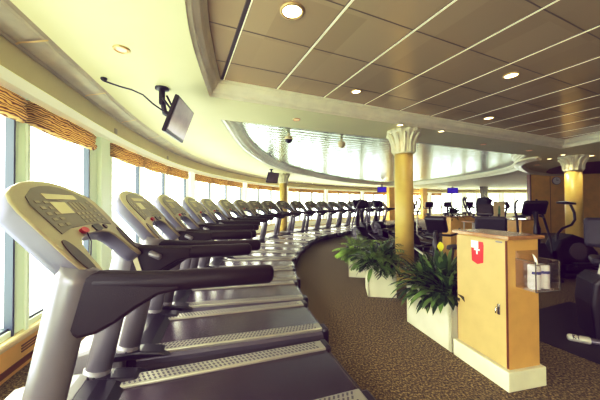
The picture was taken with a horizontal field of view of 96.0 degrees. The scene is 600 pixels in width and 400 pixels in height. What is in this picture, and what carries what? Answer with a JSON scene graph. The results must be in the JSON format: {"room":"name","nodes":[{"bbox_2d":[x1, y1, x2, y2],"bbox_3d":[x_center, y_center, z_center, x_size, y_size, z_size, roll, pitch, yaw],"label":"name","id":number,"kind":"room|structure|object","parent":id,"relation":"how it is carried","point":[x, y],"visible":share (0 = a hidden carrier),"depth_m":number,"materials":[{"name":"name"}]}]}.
{"room":"gym","nodes":[
{"label":"gym","id":0,"kind":"room"},
{"bbox_2d":[0,214,521,384],"bbox_3d":[11.632,1.470,17.053,17.977,0.280,46.892,-1,-1,43],"label":"wall","id":1,"kind":"structure","parent":0,"point":[15,358],"depth_m":2.39,"materials":[{"name":"orange wood"}]},
{"bbox_2d":[0,116,15,342],"bbox_3d":[-2.358,0.115,1.780,0.130,2.060,1.140,0,-1,-15],"label":"window","id":2,"kind":"structure","parent":1,"relation":"in","point":[8,125],"depth_m":2.28,"materials":[{"name":"white"}]},
{"bbox_2d":[15,99,29,332],"bbox_3d":[-2.495,0.124,2.407,0.120,2.060,0.140,0,-1,-15],"label":"trim","id":3,"kind":"structure","parent":1,"relation":"attached to","point":[22,129],"depth_m":2.40,"materials":[{"name":"white paint"}]},
{"bbox_2d":[29,126,89,324],"bbox_3d":[-2.693,0.133,3.016,0.130,2.060,1.140,0,-1,-15],"label":"window","id":4,"kind":"structure","parent":1,"relation":"in","point":[36,314],"depth_m":3.52,"materials":[{"name":"white"}]},
{"bbox_2d":[24,100,96,150],"bbox_3d":[-2.567,-0.761,3.006,0.098,0.244,1.229,0,-1,-15],"label":"blind","id":5,"kind":"object","parent":4,"relation":"attached to","point":[41,119],"visible":1,"depth_m":2.76,"materials":[{"name":"brown wood"}]},
{"bbox_2d":[89,136,112,269],"bbox_3d":[-2.853,0.145,3.833,0.140,2.060,0.520,0,-1,-13],"label":"trim","id":6,"kind":"structure","parent":1,"relation":"attached to","point":[100,192],"depth_m":3.77,"materials":[{"name":"white paint"}]},
{"bbox_2d":[133,166,138,242],"bbox_3d":[-3.055,0.156,4.640,0.130,2.060,1.140,0,-1,-10],"label":"window","id":7,"kind":"structure","parent":1,"relation":"in","point":[136,169],"depth_m":5.16,"materials":[{"name":"white"}]},
{"bbox_2d":[139,156,143,243],"bbox_3d":[-3.129,0.165,5.277,0.120,2.060,0.140,0,-1,-8],"label":"trim","id":8,"kind":"structure","parent":1,"relation":"attached to","point":[141,169],"depth_m":5.28,"materials":[{"name":"white"}]},
{"bbox_2d":[160,164,164,236],"bbox_3d":[-3.238,0.174,5.909,0.130,2.060,1.140,0,-1,-6],"label":"window","id":9,"kind":"structure","parent":1,"relation":"in","point":[162,175],"depth_m":6.44,"materials":[{"name":"white glass"}]},
{"bbox_2d":[165,165,167,195],"bbox_3d":[-3.271,0.182,6.549,0.124,2.060,0.144,0,-1,0],"label":"trim","id":10,"kind":"structure","parent":1,"relation":"attached to","point":[166,175],"depth_m":6.55,"materials":[{"name":"white"}]},
{"bbox_2d":[170,166,185,225],"bbox_3d":[-3.323,0.191,7.191,0.135,2.060,1.141,0,-1,0],"label":"window","id":11,"kind":"structure","parent":1,"relation":"in","point":[183,180],"depth_m":7.71,"materials":[{"name":"white glass"}]},
{"bbox_2d":[167,166,188,178],"bbox_3d":[-3.205,-0.707,7.149,0.102,0.238,1.228,0,-1,-1],"label":"blind","id":12,"kind":"object","parent":11,"relation":"attached to","point":[172,171],"visible":0.98,"depth_m":7.03,"materials":[{"name":"brown fabric"}]},
{"bbox_2d":[186,172,195,226],"bbox_3d":[-3.269,0.201,8.021,0.140,2.060,0.520,0,-1,2],"label":"trim","id":13,"kind":"structure","parent":1,"relation":"attached to","point":[190,182],"depth_m":7.97,"materials":[{"name":"white"}]},
{"bbox_2d":[199,174,209,198],"bbox_3d":[-3.244,0.212,8.853,0.130,2.060,1.140,0,-1,6],"label":"window","id":14,"kind":"structure","parent":1,"relation":"in","point":[208,184],"depth_m":9.37,"materials":[{"name":"white glass"}]},
{"bbox_2d":[195,174,211,182],"bbox_3d":[-3.139,-0.686,8.798,0.106,0.237,1.227,0,-1,6],"label":"blind","id":15,"kind":"object","parent":14,"relation":"attached to","point":[199,178],"visible":0.99,"depth_m":8.71,"materials":[{"name":"brown fabric"}]},
{"bbox_2d":[213,177,226,199],"bbox_3d":[-3.056,0.227,10.122,0.130,2.060,1.140,0,-1,11],"label":"window","id":16,"kind":"structure","parent":1,"relation":"in","point":[225,197],"depth_m":10.63,"materials":[{"name":"white glass"}]},
{"bbox_2d":[212,177,227,185],"bbox_3d":[-2.955,-0.666,10.059,0.098,0.246,1.228,0,-1,10],"label":"blind","id":17,"kind":"object","parent":16,"relation":"attached to","point":[216,181],"visible":1,"depth_m":9.91,"materials":[{"name":"brown fabric"}]},
{"bbox_2d":[241,182,247,214],"bbox_3d":[-2.519,0.251,12.165,0.140,2.060,0.520,-1,-1,17],"label":"trim","id":18,"kind":"structure","parent":1,"relation":"attached to","point":[244,190],"depth_m":12.08,"materials":[{"name":"white"}]},
{"bbox_2d":[248,183,258,212],"bbox_3d":[-2.292,0.260,12.966,0.130,2.060,1.140,-1,-1,20],"label":"window","id":19,"kind":"structure","parent":1,"relation":"in","point":[248,183],"depth_m":13.44,"materials":[{"name":"white glass"}]},
{"bbox_2d":[247,183,259,188],"bbox_3d":[-2.203,-0.633,12.886,0.098,0.246,1.229,-1,-1,20],"label":"blind","id":20,"kind":"object","parent":19,"relation":"attached to","point":[250,186],"visible":1,"depth_m":12.78,"materials":[{"name":"brown fabric"}]},
{"bbox_2d":[0,213,521,354],"bbox_3d":[11.645,1.300,17.051,17.992,0.060,46.892,-1,-1,43],"label":"trim","id":21,"kind":"structure","parent":1,"relation":"attached to","point":[22,334],"depth_m":2.38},
{"bbox_2d":[323,190,328,218],"bbox_3d":[1.842,0.320,19.279,0.140,2.060,0.520,-1,-1,45],"label":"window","id":22,"kind":"structure","parent":1,"relation":"attached to","point":[325,194],"depth_m":19.20,"materials":[{"name":"white"}]},
{"bbox_2d":[278,173,289,230],"bbox_3d":[-0.739,0.224,11.898,0.628,2.768,0.628,0,-1,0],"label":"column","id":23,"kind":"structure","parent":0,"point":[283,178],"depth_m":11.75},
{"bbox_2d":[0,216,599,399],"bbox_3d":[15.198,1.509,10.677,37.627,0.001,35.394,0,-1,0],"label":"floor","id":24,"kind":"structure","parent":0,"point":[387,356],"depth_m":2.62,"materials":[{"name":"brown carpet"}]},
{"bbox_2d":[0,181,375,399],"bbox_3d":[-0.718,0.686,1.730,2.280,1.581,0.930,0,-1,-18],"label":"treadmill","id":25,"kind":"object","parent":24,"relation":"on","point":[51,222],"visible":1,"depth_m":1.50,"materials":[{"name":"black plastic"}]},
{"bbox_2d":[4,374,87,399],"bbox_3d":[-1.568,1.307,1.436,0.480,0.240,0.800,0,-1,-18],"label":"hood","id":26,"kind":"object","parent":25,"relation":"attached to","point":[78,382],"depth_m":1.72,"materials":[{"name":"grey"}]},
{"bbox_2d":[73,191,328,374],"bbox_3d":[-0.925,0.701,2.787,2.280,1.581,0.930,0,-1,-16],"label":"treadmill","id":27,"kind":"object","parent":24,"relation":"on","point":[151,338],"visible":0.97,"depth_m":2.54,"materials":[{"name":"black plastic"}]},
{"bbox_2d":[73,317,125,374],"bbox_3d":[-1.789,1.322,2.538,0.480,0.240,0.800,0,-1,-15],"label":"hood","id":28,"kind":"object","parent":27,"relation":"attached to","point":[85,345],"depth_m":2.18,"materials":[{"name":"grey"}]},
{"bbox_2d":[153,194,307,312],"bbox_3d":[-1.093,0.714,3.754,2.280,1.581,0.930,0,-1,-11],"label":"treadmill","id":29,"kind":"object","parent":24,"relation":"on","point":[203,299],"visible":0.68,"depth_m":3.59,"materials":[{"name":"black plastic"}]},
{"bbox_2d":[181,197,299,288],"bbox_3d":[-1.178,0.727,4.732,2.280,1.581,0.930,0,-1,-7],"label":"treadmill","id":30,"kind":"object","parent":24,"relation":"on","point":[195,209],"visible":0.38,"depth_m":4.66,"materials":[{"name":"black plastic"}]},
{"bbox_2d":[199,198,294,267],"bbox_3d":[-1.256,0.740,5.711,2.280,1.581,0.930,0,-1,-2],"label":"treadmill","id":31,"kind":"object","parent":24,"relation":"on","point":[209,205],"visible":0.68,"depth_m":5.78,"materials":[{"name":"black plastic"}]},
{"bbox_2d":[217,199,298,264],"bbox_3d":[-1.192,0.753,6.710,2.280,1.581,0.930,0,-1,5],"label":"treadmill","id":32,"kind":"object","parent":24,"relation":"on","point":[226,206],"visible":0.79,"depth_m":6.67,"materials":[{"name":"black plastic"}]},
{"bbox_2d":[233,199,304,256],"bbox_3d":[-1.061,0.765,7.698,2.280,1.581,0.930,0,-1,12],"label":"treadmill","id":33,"kind":"object","parent":24,"relation":"on","point":[241,205],"visible":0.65,"depth_m":7.73,"materials":[{"name":"black plastic"}]},
{"bbox_2d":[243,200,310,248],"bbox_3d":[-0.874,0.777,8.712,2.280,1.581,0.930,-1,-1,19],"label":"treadmill","id":34,"kind":"object","parent":24,"relation":"on","point":[255,205],"visible":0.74,"depth_m":8.82,"materials":[{"name":"black plastic"}]},
{"bbox_2d":[256,200,317,244],"bbox_3d":[-0.581,0.789,9.740,2.280,1.581,0.930,-1,-1,26],"label":"treadmill","id":35,"kind":"object","parent":24,"relation":"on","point":[267,204],"visible":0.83,"depth_m":9.85,"materials":[{"name":"black plastic"}]},
{"bbox_2d":[269,200,325,240],"bbox_3d":[-0.163,0.800,10.745,2.280,1.581,0.930,-1,-1,32],"label":"treadmill","id":36,"kind":"object","parent":24,"relation":"on","point":[281,205],"visible":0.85,"depth_m":10.89,"materials":[{"name":"black plastic"}]},
{"bbox_2d":[290,201,336,238],"bbox_3d":[0.382,0.808,11.611,2.280,1.581,0.930,-1,-1,36],"label":"treadmill","id":37,"kind":"object","parent":24,"relation":"on","point":[294,204],"visible":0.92,"depth_m":11.69,"materials":[{"name":"black plastic"}]},
{"bbox_2d":[300,201,348,236],"bbox_3d":[1.024,0.815,12.396,2.280,1.581,0.930,-1,-1,37],"label":"treadmill","id":38,"kind":"object","parent":24,"relation":"on","point":[308,204],"visible":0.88,"depth_m":12.49,"materials":[{"name":"black plastic"}]},
{"bbox_2d":[316,201,350,233],"bbox_3d":[1.626,0.822,13.192,2.280,1.581,0.930,-1,-1,38],"label":"treadmill","id":39,"kind":"object","parent":24,"relation":"on","point":[321,204],"visible":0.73,"depth_m":13.41,"materials":[{"name":"black plastic"}]},
{"bbox_2d":[324,201,354,228],"bbox_3d":[2.262,0.829,13.970,2.280,1.581,0.930,-1,-1,38],"label":"treadmill","id":40,"kind":"object","parent":24,"relation":"on","point":[331,204],"visible":0.61,"depth_m":14.24,"materials":[{"name":"black plastic"}]},
{"bbox_2d":[334,201,360,226],"bbox_3d":[2.898,0.835,14.728,2.280,1.581,0.930,-1,-1,39],"label":"treadmill","id":41,"kind":"object","parent":24,"relation":"on","point":[341,204],"visible":0.49,"depth_m":15.08,"materials":[{"name":"black plastic"}]},
{"bbox_2d":[349,256,364,277],"bbox_3d":[1.197,1.305,5.484,0.400,0.420,0.460,0,-1,12],"label":"planter box","id":42,"kind":"object","parent":24,"relation":"on","point":[353,273],"visible":0.3,"depth_m":5.27,"materials":[{"name":"white paint"}]},
{"bbox_2d":[333,235,369,264],"bbox_3d":[1.058,1.027,5.451,0.805,0.639,0.776,0,-1,-34],"label":"potted fern","id":43,"kind":"object","parent":42,"relation":"in","point":[342,253],"visible":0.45,"depth_m":5.33,"materials":[{"name":"green plant"}]},
{"bbox_2d":[332,231,381,260],"bbox_3d":[1.256,1.014,5.574,0.982,0.758,1.016,0,-1,-27],"label":"potted fern","id":44,"kind":"object","parent":42,"relation":"in","point":[359,240],"visible":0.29,"depth_m":5.51,"materials":[{"name":"green plant"}]},
{"bbox_2d":[344,201,372,224],"bbox_3d":[3.551,0.842,15.493,2.280,1.581,0.930,-1,-1,40],"label":"treadmill","id":45,"kind":"object","parent":24,"relation":"on","point":[350,204],"visible":0.21,"depth_m":15.64,"materials":[{"name":"black plastic"}]},
{"bbox_2d":[346,198,379,247],"bbox_3d":[1.984,0.737,7.941,0.624,1.582,1.700,0,-1,-15],"label":"trainer","id":46,"kind":"object","parent":24,"relation":"on","point":[359,204],"visible":0.56,"depth_m":8.35,"materials":[{"name":"black plastic"}]},
{"bbox_2d":[353,208,391,227],"bbox_3d":[4.257,0.848,16.253,2.280,1.581,0.930,-1,-1,42],"label":"treadmill","id":47,"kind":"object","parent":24,"relation":"on","point":[365,217],"visible":0.16,"depth_m":16.57,"materials":[{"name":"black plastic"}]},
{"bbox_2d":[359,199,394,247],"bbox_3d":[2.554,0.755,9.591,0.624,1.582,1.700,0,-1,-20],"label":"trainer","id":48,"kind":"object","parent":24,"relation":"on","point":[371,233],"visible":0.41,"depth_m":9.81,"materials":[{"name":"black plastic"}]},
{"bbox_2d":[366,201,394,226],"bbox_3d":[5.035,0.854,16.982,2.280,1.581,0.930,-1,-1,44],"label":"treadmill","id":49,"kind":"object","parent":24,"relation":"on","point":[393,224],"visible":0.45,"depth_m":17.04,"materials":[{"name":"black plastic"}]},
{"bbox_2d":[365,262,396,297],"bbox_3d":[1.297,1.260,4.374,0.430,0.480,0.460,0,-1,9],"label":"planter box","id":50,"kind":"object","parent":24,"relation":"on","point":[381,287],"visible":0.48,"depth_m":4.15,"materials":[{"name":"white paint"}]},
{"bbox_2d":[351,240,396,281],"bbox_3d":[1.163,0.931,4.300,0.840,0.600,0.788,0,-1,0],"label":"leafy plant","id":51,"kind":"object","parent":50,"relation":"in","point":[373,248],"visible":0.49,"depth_m":4.16,"materials":[{"name":"green plant"}]},
{"bbox_2d":[347,237,406,279],"bbox_3d":[1.292,0.938,4.447,1.014,0.677,0.963,0,-1,-37],"label":"potted fern","id":52,"kind":"object","parent":50,"relation":"in","point":[363,256],"visible":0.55,"depth_m":4.23,"materials":[{"name":"green plant"}]},
{"bbox_2d":[364,240,407,276],"bbox_3d":[1.363,0.940,4.319,0.722,0.597,0.828,0,-1,0],"label":"leafy plant","id":53,"kind":"object","parent":50,"relation":"in","point":[388,254],"visible":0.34,"depth_m":4.17,"materials":[{"name":"green plant"}]},
{"bbox_2d":[371,199,394,241],"bbox_3d":[3.354,0.761,10.391,0.624,1.582,1.700,0,-1,-25],"label":"trainer","id":54,"kind":"object","parent":24,"relation":"on","point":[379,227],"visible":0.71,"depth_m":10.64,"materials":[{"name":"black plastic"}]},
{"bbox_2d":[378,202,394,222],"bbox_3d":[5.877,0.858,17.674,0.930,1.581,2.280,0,-1,-43],"label":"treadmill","id":55,"kind":"object","parent":24,"relation":"on","point":[383,203],"visible":0.44,"depth_m":18.09,"materials":[{"name":"black plastic"}]},
{"bbox_2d":[414,199,432,245],"bbox_3d":[4.204,0.749,9.791,0.624,1.582,1.700,0,-1,-15],"label":"trainer","id":56,"kind":"object","parent":24,"relation":"on","point":[419,233],"visible":0.16,"depth_m":9.46,"materials":[{"name":"black plastic"}]},
{"bbox_2d":[414,197,439,262],"bbox_3d":[2.854,0.712,6.391,0.624,1.582,1.700,0,-1,-12],"label":"trainer","id":57,"kind":"object","parent":24,"relation":"on","point":[418,247],"visible":0.24,"depth_m":6.50,"materials":[{"name":"black plastic"}]},
{"bbox_2d":[414,201,439,238],"bbox_3d":[5.004,0.767,11.491,0.624,1.582,1.700,0,-1,-20],"label":"trainer","id":58,"kind":"object","parent":24,"relation":"on","point":[419,229],"visible":0.2,"depth_m":11.23,"materials":[{"name":"black plastic"}]},
{"bbox_2d":[423,202,434,232],"bbox_3d":[6.004,0.824,12.590,0.550,1.483,1.320,-1,-1,20],"label":"exercise bike","id":59,"kind":"object","parent":24,"relation":"on","point":[429,205],"visible":0.52,"depth_m":12.23,"materials":[{"name":"black plastic"}]},
{"bbox_2d":[407,283,457,351],"bbox_3d":[1.566,1.246,3.002,0.370,0.470,0.720,0,-1,-12],"label":"trough","id":60,"kind":"object","parent":24,"relation":"on","point":[442,328],"visible":0.42,"depth_m":2.79,"materials":[{"name":"white paint"}]},
{"bbox_2d":[390,252,444,312],"bbox_3d":[1.496,0.932,3.162,0.871,0.687,0.846,0,-1,0],"label":"peace lily","id":61,"kind":"object","parent":60,"relation":"in","point":[418,264],"visible":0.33,"depth_m":3.11,"materials":[{"name":"green plant"}]},
{"bbox_2d":[394,241,456,314],"bbox_3d":[1.606,0.877,2.981,1.039,0.846,1.044,0,-1,0],"label":"peace lily","id":62,"kind":"object","parent":60,"relation":"in","point":[442,261],"visible":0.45,"depth_m":2.87,"materials":[{"name":"green plant"}]},
{"bbox_2d":[414,264,464,309],"bbox_3d":[1.556,0.923,2.811,0.683,0.495,0.740,0,-1,-35],"label":"peace lily","id":63,"kind":"object","parent":60,"relation":"in","point":[446,283],"visible":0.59,"depth_m":2.75,"materials":[{"name":"green plant"}]},
{"bbox_2d":[425,216,459,261],"bbox_3d":[2.135,0.849,3.949,1.116,1.254,0.465,0,-1,-40],"label":"exercise bike","id":64,"kind":"object","parent":24,"relation":"on","point":[435,224],"visible":0.41,"depth_m":3.72,"materials":[{"name":"black plastic"}]},
{"bbox_2d":[442,215,475,259],"bbox_3d":[4.105,0.964,6.988,0.740,1.110,0.360,0,-1,-10],"label":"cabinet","id":65,"kind":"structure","parent":24,"relation":"on","point":[454,224],"depth_m":6.83,"materials":[{"name":"orange wood"}]},
{"bbox_2d":[443,205,466,219],"bbox_3d":[3.959,0.337,6.998,0.659,0.452,0.631,0,-1,0],"label":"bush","id":66,"kind":"object","parent":65,"relation":"on","point":[453,210],"visible":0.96,"depth_m":6.94,"materials":[{"name":"green plant"}]},
{"bbox_2d":[445,215,475,216],"bbox_3d":[4.102,0.424,6.995,0.740,0.030,0.360,0,-1,-10],"label":"countertop","id":67,"kind":"structure","parent":65,"relation":"on","point":[459,215],"depth_m":6.83,"materials":[{"name":"brown wood"}]},
{"bbox_2d":[461,220,474,228],"bbox_3d":[4.125,1.004,6.407,0.420,1.015,0.300,0,-1,-20],"label":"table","id":68,"kind":"object","parent":24,"relation":"on","point":[469,221],"visible":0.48,"depth_m":6.41,"materials":[{"name":"brown wood"}]},
{"bbox_2d":[463,198,492,215],"bbox_3d":[5.054,0.721,7.991,1.700,1.582,0.624,0,-1,-15],"label":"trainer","id":69,"kind":"object","parent":24,"relation":"on","point":[481,201],"visible":0.18,"depth_m":8.20,"materials":[{"name":"black plastic"}]},
{"bbox_2d":[472,204,506,230],"bbox_3d":[3.764,0.784,5.433,0.520,1.402,1.450,-1,-1,30],"label":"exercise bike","id":70,"kind":"object","parent":24,"relation":"on","point":[484,219],"visible":0.28,"depth_m":4.88,"materials":[{"name":"black plastic"}]},
{"bbox_2d":[452,229,545,392],"bbox_3d":[1.697,0.877,2.365,0.388,1.190,0.565,0,-1,-13],"label":"base cabinet","id":71,"kind":"object","parent":24,"relation":"on","point":[498,318],"visible":1,"depth_m":2.16,"materials":[{"name":"yellow paint"}]},
{"bbox_2d":[515,257,560,292],"bbox_3d":[1.815,0.539,2.066,0.231,0.283,0.151,0,-1,-13],"label":"dispenser","id":72,"kind":"object","parent":71,"relation":"attached to","point":[538,257],"visible":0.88,"depth_m":2.00,"materials":[{"name":"clear plastic"}]},
{"bbox_2d":[527,254,541,289],"bbox_3d":[1.786,0.541,2.058,0.081,0.266,0.081,0,-1,-13],"label":"roll","id":73,"kind":"object","parent":72,"relation":"in","point":[530,267],"visible":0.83,"depth_m":2.04,"materials":[{"name":"white paper"}]},
{"bbox_2d":[537,263,549,288],"bbox_3d":[1.870,0.584,2.076,0.081,0.180,0.081,0,-1,-12],"label":"roll","id":74,"kind":"object","parent":72,"relation":"in","point":[545,269],"visible":0.63,"depth_m":2.04,"materials":[{"name":"white paper"}]},
{"bbox_2d":[493,202,504,216],"bbox_3d":[5.304,0.779,7.190,0.300,1.468,0.250,-1,-1,20],"label":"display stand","id":75,"kind":"object","parent":24,"relation":"on","point":[499,207],"visible":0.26,"depth_m":7.17,"materials":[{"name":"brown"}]},
{"bbox_2d":[504,201,530,218],"bbox_3d":[9.404,0.794,11.690,1.320,1.483,0.550,-1,-1,20],"label":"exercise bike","id":76,"kind":"object","parent":24,"relation":"on","point":[506,203],"visible":0.28,"depth_m":11.69,"materials":[{"name":"black plastic"}]},
{"bbox_2d":[507,218,533,233],"bbox_3d":[5.955,1.013,7.267,0.590,1.000,0.390,0,-1,-20],"label":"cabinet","id":77,"kind":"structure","parent":24,"relation":"on","point":[525,225],"depth_m":7.13,"materials":[{"name":"orange wood"}]},
{"bbox_2d":[507,218,533,220],"bbox_3d":[5.953,0.528,7.273,0.590,0.030,0.390,0,-1,-20],"label":"countertop","id":78,"kind":"structure","parent":77,"relation":"on","point":[520,219],"depth_m":7.09,"materials":[{"name":"brown wood"}]},
{"bbox_2d":[514,199,563,282],"bbox_3d":[4.674,0.733,5.641,0.593,1.503,1.615,-1,-1,20],"label":"trainer","id":79,"kind":"object","parent":24,"relation":"on","point":[536,207],"visible":0.46,"depth_m":5.10,"materials":[{"name":"black plastic"}]},
{"bbox_2d":[539,301,599,364],"bbox_3d":[3.358,1.463,2.961,1.700,0.014,1.350,0,-1,-22],"label":"floor mat","id":80,"kind":"object","parent":24,"relation":"on","point":[557,321],"visible":0.5,"depth_m":3.02,"materials":[{"name":"black rubber"}]},
{"bbox_2d":[566,265,599,345],"bbox_3d":[3.167,0.915,2.784,0.733,1.090,0.490,-1,-1,25],"label":"machine","id":81,"kind":"object","parent":80,"relation":"on","point":[587,288],"visible":1,"depth_m":2.80,"materials":[{"name":"black plastic"}]},
{"bbox_2d":[545,201,598,277],"bbox_3d":[5.421,0.746,5.235,0.965,1.448,0.610,0,-1,0],"label":"machine","id":82,"kind":"object","parent":24,"relation":"on","point":[570,250],"visible":0.84,"depth_m":5.22,"materials":[{"name":"black plastic"}]},
{"bbox_2d":[583,217,599,265],"bbox_3d":[4.324,0.852,3.709,0.580,1.208,1.300,-1,-1,42],"label":"exercise machine","id":83,"kind":"object","parent":24,"relation":"on","point":[591,225],"visible":0.64,"depth_m":3.81,"materials":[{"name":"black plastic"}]},
{"bbox_2d":[10,0,599,188],"bbox_3d":[15.557,-1.268,10.338,36.874,0.001,34.644,0,-1,0],"label":"ceiling","id":84,"kind":"structure","parent":0,"point":[156,33],"depth_m":3.14,"materials":[{"name":"beige paint"}]},
{"bbox_2d":[112,45,130,53],"bbox_3d":[-1.516,-1.276,2.294,0.130,0.012,0.130,0,-1,0],"label":"recessed light","id":85,"kind":"object","parent":84,"relation":"in","point":[120,49],"visible":1,"depth_m":2.29,"materials":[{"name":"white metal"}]},
{"bbox_2d":[100,77,167,112],"bbox_3d":[-1.774,-1.134,2.934,0.653,0.278,0.074,0,-1,-25],"label":"power cable","id":86,"kind":"object","parent":84,"relation":"hanging from","point":[104,79],"visible":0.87,"depth_m":2.88,"materials":[{"name":"black plastic"}]},
{"bbox_2d":[155,85,193,142],"bbox_3d":[-1.480,-0.997,3.135,0.330,0.552,0.580,0,-1,-6],"label":"television","id":87,"kind":"object","parent":84,"relation":"hanging from","point":[179,116],"visible":1,"depth_m":3.04,"materials":[{"name":"black plastic"}]},
{"bbox_2d":[266,169,278,182],"bbox_3d":[-1.105,-0.912,10.180,0.381,0.542,0.560,-1,-1,40],"label":"television","id":88,"kind":"object","parent":84,"relation":"hanging from","point":[272,177],"visible":1,"depth_m":10.08,"materials":[{"name":"black plastic"}]},
{"bbox_2d":[221,120,526,185],"bbox_3d":[4.204,-1.305,11.702,8.505,0.230,18.498,-1,-1,36],"label":"trim","id":89,"kind":"structure","parent":84,"relation":"attached to","point":[235,128],"depth_m":11.15,"materials":[{"name":"white paint"}]},
{"bbox_2d":[377,184,386,192],"bbox_3d":[5.708,-0.814,18.783,0.620,0.587,0.508,-1,-1,20],"label":"television","id":90,"kind":"object","parent":84,"relation":"hanging from","point":[379,189],"visible":1,"depth_m":18.60,"materials":[{"name":"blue plastic"}]},
{"bbox_2d":[185,0,599,148],"bbox_3d":[4.012,-1.414,1.317,8.800,0.180,7.805,0,-1,-24],"label":"trim","id":91,"kind":"structure","parent":84,"relation":"attached to","point":[196,10],"depth_m":3.82,"materials":[{"name":"white paint"}]},
{"bbox_2d":[447,187,457,193],"bbox_3d":[12.488,-0.802,22.109,0.780,0.595,0.605,-1,-1,25],"label":"television","id":92,"kind":"object","parent":84,"relation":"hanging from","point":[452,190],"visible":0.85,"depth_m":21.90,"materials":[{"name":"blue plastic"}]},
{"bbox_2d":[241,122,513,182],"bbox_3d":[4.112,-1.409,12.530,10.601,0.001,16.006,0,-1,0],"label":"ceiling","id":93,"kind":"structure","parent":0,"point":[364,158],"depth_m":8.96,"materials":[{"name":"grey mirror"}]},
{"bbox_2d":[285,133,292,142],"bbox_3d":[-0.249,-1.362,5.954,0.180,0.220,0.180,0,-1,0],"label":"dome camera","id":94,"kind":"object","parent":93,"relation":"attached to","point":[288,139],"visible":1,"depth_m":5.90,"materials":[{"name":"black plastic"}]},
{"bbox_2d":[386,187,394,219],"bbox_3d":[7.752,0.324,23.097,0.810,2.770,0.360,0,-1,-35],"label":"pillar","id":95,"kind":"structure","parent":0,"point":[390,194],"depth_m":22.91,"materials":[{"name":"orange wood"}]},
{"bbox_2d":[207,0,599,138],"bbox_3d":[3.991,-1.501,1.312,8.528,0.006,7.570,0,-1,-24],"label":"ceiling","id":96,"kind":"structure","parent":0,"point":[447,59],"depth_m":2.75,"materials":[{"name":"beige"}]},
{"bbox_2d":[280,2,303,19],"bbox_3d":[-0.062,-1.467,2.102,0.190,0.012,0.190,0,-1,0],"label":"recessed light","id":97,"kind":"object","parent":96,"relation":"in","point":[289,10],"visible":1,"depth_m":2.09,"materials":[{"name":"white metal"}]},
{"bbox_2d":[502,72,519,78],"bbox_3d":[2.488,-1.466,3.183,0.170,0.012,0.170,0,-1,0],"label":"recessed light","id":98,"kind":"object","parent":96,"relation":"in","point":[511,75],"visible":1,"depth_m":3.18,"materials":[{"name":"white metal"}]},
{"bbox_2d":[386,127,420,285],"bbox_3d":[1.901,0.120,4.929,0.611,2.768,0.611,0,-1,0],"label":"column","id":99,"kind":"structure","parent":0,"point":[403,140],"depth_m":4.79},
{"bbox_2d":[419,188,426,218],"bbox_3d":[11.402,0.328,24.897,0.760,2.770,0.360,0,-1,-35],"label":"pillar","id":100,"kind":"structure","parent":0,"point":[423,191],"depth_m":24.70,"materials":[{"name":"orange wood"}]},
{"bbox_2d":[480,186,487,196],"bbox_3d":[15.202,0.275,22.297,0.760,2.770,0.360,0,-1,-35],"label":"pillar","id":101,"kind":"structure","parent":0,"point":[483,189],"depth_m":22.14,"materials":[{"name":"metal"}]},
{"bbox_2d":[513,157,563,175],"bbox_3d":[9.418,-1.201,10.668,7.652,0.127,1.107,0,-1,-41],"label":"trim","id":102,"kind":"structure","parent":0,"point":[519,165],"depth_m":9.55,"materials":[{"name":"white paint"}]},
{"bbox_2d":[527,174,599,232],"bbox_3d":[20.492,0.109,11.700,19.195,2.770,0.237,0,-1,8],"label":"wall","id":103,"kind":"structure","parent":0,"point":[539,187],"depth_m":12.74,"materials":[{"name":"orange wood"}]},
{"bbox_2d":[0,86,28,122],"bbox_3d":[-2.231,-0.781,1.772,0.099,0.238,1.229,0,-1,-16],"label":"blind","id":104,"kind":"object","parent":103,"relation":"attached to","point":[12,105],"visible":1,"depth_m":2.18,"materials":[{"name":"brown wood"}]},
{"bbox_2d":[110,143,143,166],"bbox_3d":[-2.935,-0.739,4.618,0.099,0.242,1.228,0,-1,-10],"label":"blind","id":105,"kind":"object","parent":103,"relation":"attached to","point":[117,152],"visible":0.98,"depth_m":4.47,"materials":[{"name":"brown fabric"}]},
{"bbox_2d":[143,157,167,173],"bbox_3d":[-3.123,-0.720,5.879,0.098,0.246,1.228,0,-1,-7],"label":"blind","id":106,"kind":"object","parent":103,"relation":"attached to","point":[148,164],"visible":0.98,"depth_m":5.72,"materials":[{"name":"brown wood"}]},
{"bbox_2d":[228,180,242,187],"bbox_3d":[-2.685,-0.656,11.305,0.102,0.236,1.228,0,-1,14],"label":"blind","id":107,"kind":"object","parent":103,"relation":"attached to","point":[230,183],"visible":1,"depth_m":11.21,"materials":[{"name":"brown fabric"}]},
{"bbox_2d":[0,35,526,192],"bbox_3d":[11.659,-0.940,17.074,18.019,0.300,46.894,-1,-1,43],"label":"trim","id":108,"kind":"structure","parent":103,"relation":"attached to","point":[20,74],"depth_m":3.12,"materials":[{"name":"beige paint"}]},
{"bbox_2d":[0,0,526,189],"bbox_3d":[11.928,-1.120,16.949,17.608,0.084,46.087,-1,-1,43],"label":"trim","id":109,"kind":"structure","parent":103,"relation":"attached to","point":[16,27],"depth_m":2.62,"materials":[{"name":"beige paint"}]},
{"bbox_2d":[552,177,560,184],"bbox_3d":[12.093,-0.908,12.728,0.380,0.380,0.048,0,-1,7],"label":"wall clock","id":110,"kind":"object","parent":103,"relation":"attached to","point":[556,180],"visible":1,"depth_m":12.71,"materials":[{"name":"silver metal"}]},
{"bbox_2d":[546,161,599,173],"bbox_3d":[13.701,-1.237,11.496,8.714,0.001,6.039,0,-1,0],"label":"ceiling","id":111,"kind":"structure","parent":0,"point":[591,167],"depth_m":10.92,"materials":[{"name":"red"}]},
{"bbox_2d":[557,154,589,237],"bbox_3d":[7.861,0.125,7.748,0.671,2.768,0.671,0,-1,0],"label":"column","id":112,"kind":"structure","parent":0,"point":[573,166],"depth_m":7.60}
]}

